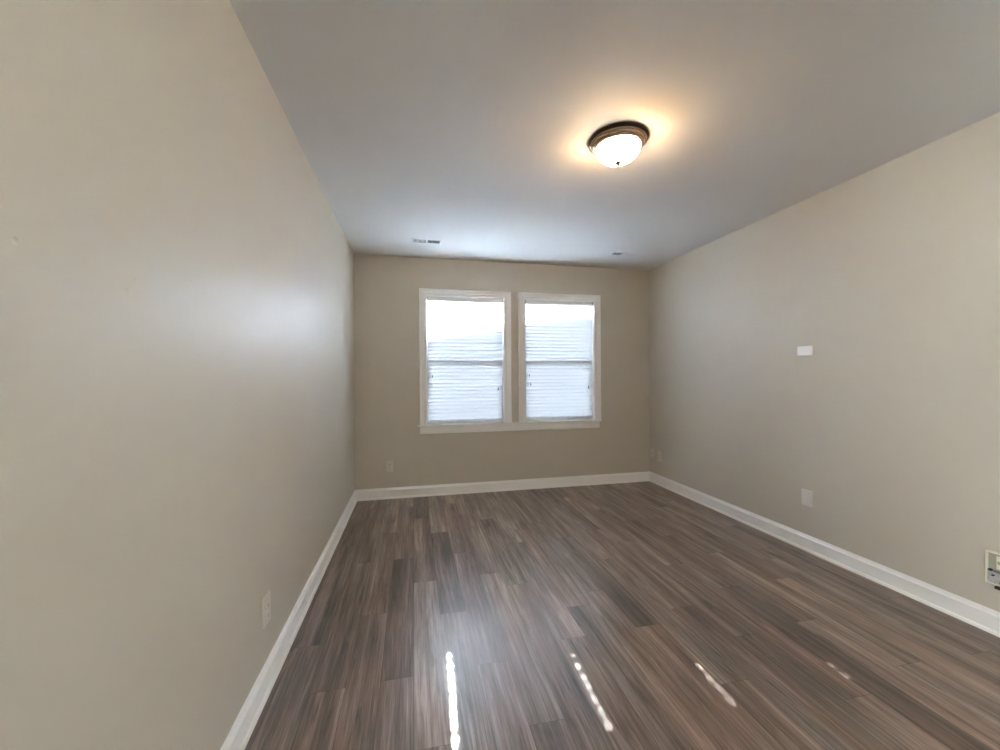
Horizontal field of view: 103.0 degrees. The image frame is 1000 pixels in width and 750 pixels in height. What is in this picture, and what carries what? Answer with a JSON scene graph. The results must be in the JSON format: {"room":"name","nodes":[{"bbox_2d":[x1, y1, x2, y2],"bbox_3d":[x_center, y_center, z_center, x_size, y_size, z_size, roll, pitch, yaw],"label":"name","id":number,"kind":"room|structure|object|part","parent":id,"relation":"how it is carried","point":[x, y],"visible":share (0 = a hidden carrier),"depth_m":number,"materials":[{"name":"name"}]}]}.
{"room":"empty living room","nodes":[
{"label":"empty living room","id":0,"kind":"room"},
{"bbox_2d":[0,0,354,749],"bbox_3d":[-0.913,0.013,0.878,0.120,2.983,7.543,0,0,-12],"label":"wall","id":1,"kind":"structure","parent":0,"point":[177,420],"depth_m":1.01,"materials":[{"name":"paint"}]},
{"bbox_2d":[262,591,270,628],"bbox_3d":[-1.029,1.035,1.757,0.013,0.124,0.078,0,0,-12],"label":"wall outlet","id":2,"kind":"object","parent":1,"relation":"attached to","point":[266,602],"visible":1,"depth_m":1.74,"materials":[{"name":"beige plastic"}]},
{"bbox_2d":[220,491,356,749],"bbox_3d":[-0.829,1.324,0.872,0.028,0.120,7.263,0,0,-12],"label":"baseboard","id":3,"kind":"structure","parent":1,"relation":"attached to","point":[239,734],"depth_m":1.88,"materials":[{"name":"paint"}]},
{"bbox_2d":[354,254,649,489],"bbox_3d":[0.148,0.015,4.885,3.649,2.983,0.160,0,0,-12],"label":"wall","id":4,"kind":"structure","parent":0,"point":[386,288],"depth_m":4.71,"materials":[{"name":"paint"}]},
{"bbox_2d":[386,461,392,471],"bbox_3d":[-1.246,1.032,4.493,0.072,0.122,0.010,0,0,-12],"label":"wall outlet","id":5,"kind":"object","parent":4,"relation":"attached to","point":[389,464],"visible":1,"depth_m":4.49,"materials":[{"name":"beige plastic"}]},
{"bbox_2d":[419,288,511,424],"bbox_3d":[-0.412,-0.206,4.754,1.087,1.587,0.180,0,0,-12],"label":"window","id":6,"kind":"structure","parent":4,"relation":"in","point":[423,292],"depth_m":4.68,"materials":[{"name":"paint"}]},
{"bbox_2d":[427,296,502,422],"bbox_3d":[-0.404,-0.181,4.721,0.909,1.459,0.070,0,0,-12],"label":"window blind","id":7,"kind":"object","parent":6,"relation":"attached to","point":[465,345],"visible":1,"depth_m":4.72,"materials":[{"name":"white plastic"}]},
{"bbox_3d":[-0.409,-0.171,4.727,0.598,1.395,0.056,0,0,-12],"label":"ladder cord","id":8,"kind":"part","parent":7,"relation":"part of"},
{"bbox_3d":[-0.402,0.538,4.726,0.897,0.022,0.052,0,0,-12],"label":"rail","id":9,"kind":"part","parent":7,"relation":"part of","materials":[{"name":"white plastic"}]},
{"bbox_3d":[-0.414,0.202,4.777,0.909,0.749,0.024,0,0,-12],"label":"sash","id":10,"kind":"part","parent":6,"relation":"part of","materials":[{"name":"white plastic"}]},
{"bbox_2d":[355,471,649,500],"bbox_3d":[0.175,1.326,4.790,3.649,0.120,0.028,0,0,-12],"label":"baseboard","id":11,"kind":"structure","parent":4,"relation":"attached to","point":[570,481],"depth_m":4.74,"materials":[{"name":"paint"}]},
{"bbox_2d":[417,419,601,433],"bbox_3d":[0.159,0.621,4.817,2.270,0.102,0.132,0,0,-12],"label":"window sill","id":12,"kind":"structure","parent":4,"relation":"attached to","point":[580,423],"depth_m":4.77,"materials":[{"name":"paint"}]},
{"bbox_2d":[518,292,600,421],"bbox_3d":[0.732,-0.211,5.002,1.074,1.587,0.180,0,0,-12],"label":"window","id":13,"kind":"structure","parent":4,"relation":"in","point":[522,296],"depth_m":4.96,"materials":[{"name":"paint"}]},
{"bbox_3d":[0.730,0.196,5.024,0.896,0.749,0.024,0,0,-12],"label":"sash","id":14,"kind":"part","parent":13,"relation":"part of","materials":[{"name":"white plastic"}]},
{"bbox_2d":[525,300,592,419],"bbox_3d":[0.740,-0.187,4.969,0.896,1.459,0.069,0,0,-12],"label":"window blind","id":15,"kind":"object","parent":13,"relation":"attached to","point":[558,367],"visible":0.94,"depth_m":4.97,"materials":[{"name":"white plastic"}]},
{"bbox_3d":[0.733,-0.177,4.974,0.620,1.395,0.056,0,0,-12],"label":"ladder cord","id":16,"kind":"part","parent":15,"relation":"part of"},
{"bbox_3d":[0.742,0.532,4.974,0.884,0.022,0.052,0,0,-12],"label":"rail","id":17,"kind":"part","parent":15,"relation":"part of","materials":[{"name":"white plastic"}]},
{"bbox_2d":[229,0,999,269],"bbox_3d":[0.938,-1.428,1.201,3.649,0.120,7.383,0,0,-12],"label":"ceiling","id":18,"kind":"structure","parent":0,"point":[469,125],"depth_m":2.01,"materials":[{"name":"paint"}]},
{"bbox_2d":[411,237,442,243],"bbox_3d":[-0.739,-1.350,4.019,0.305,0.007,0.150,0,0,-12],"label":"ceiling vent","id":19,"kind":"object","parent":18,"relation":"in","point":[413,240],"visible":1,"depth_m":4.00,"materials":[{"name":"metal"}]},
{"bbox_2d":[588,122,648,166],"bbox_3d":[0.686,-1.288,2.311,0.340,0.152,0.340,0,0,-12],"label":"ceiling light","id":20,"kind":"object","parent":18,"relation":"attached to","point":[617,144],"visible":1,"depth_m":2.22,"materials":[{"name":"white glass"}]},
{"bbox_3d":[0.686,-1.277,2.311,0.251,0.088,0.251,0,0,-12],"label":"lamp shade","id":21,"kind":"part","parent":20,"relation":"part of","materials":[{"name":"white glass"}]},
{"bbox_2d":[608,251,637,256],"bbox_3d":[1.382,-1.361,4.478,0.305,0.007,0.150,0,0,-12],"label":"ceiling vent","id":22,"kind":"object","parent":18,"relation":"in","point":[615,253],"visible":1,"depth_m":4.46,"materials":[{"name":"metal"}]},
{"bbox_2d":[245,481,999,749],"bbox_3d":[0.954,1.435,1.196,3.649,0.120,7.383,0,0,-12],"label":"floor","id":23,"kind":"structure","parent":0,"point":[646,615],"depth_m":2.04,"materials":[{"name":"wood"}]},
{"bbox_2d":[649,112,999,611],"bbox_3d":[2.771,-0.006,1.675,0.120,2.983,7.543,0,0,-12],"label":"wall","id":24,"kind":"structure","parent":0,"point":[890,272],"depth_m":2.74,"materials":[{"name":"paint"}]},
{"bbox_2d":[658,451,661,461],"bbox_3d":[1.995,1.019,4.977,0.010,0.122,0.076,0,0,-12],"label":"wall outlet","id":25,"kind":"object","parent":24,"relation":"attached to","point":[659,453],"visible":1,"depth_m":4.95,"materials":[{"name":"beige plastic"}]},
{"bbox_2d":[797,346,812,355],"bbox_3d":[2.386,-0.190,3.111,0.021,0.072,0.117,0,0,-12],"label":"thermostat","id":26,"kind":"object","parent":24,"relation":"attached to","point":[802,350],"visible":1,"depth_m":3.11,"materials":[{"name":"white plastic"}]},
{"bbox_2d":[802,489,811,506],"bbox_3d":[2.397,0.961,3.110,0.012,0.124,0.080,0,0,-12],"label":"blank plate","id":27,"kind":"object","parent":24,"relation":"attached to","point":[806,494],"visible":1,"depth_m":3.10,"materials":[{"name":"white plastic"}]},
{"bbox_2d":[649,472,999,636],"bbox_3d":[2.710,1.306,1.638,0.028,0.120,7.263,0,0,-12],"label":"baseboard","id":28,"kind":"structure","parent":24,"relation":"attached to","point":[982,617],"depth_m":2.72,"materials":[{"name":"paint"}]},
{"bbox_2d":[985,549,999,590],"bbox_3d":[2.617,1.029,2.057,0.029,0.192,0.150,0,0,-12],"label":"wall box","id":29,"kind":"object","parent":24,"relation":"attached to","point":[992,558],"visible":1,"depth_m":2.10,"materials":[{"name":"beige plastic"}]},
{"bbox_3d":[2.624,0.986,2.059,0.006,0.087,0.134,0,0,-12],"label":"panel","id":30,"kind":"part","parent":29,"relation":"part of","materials":[{"name":"white plastic"}]}
]}

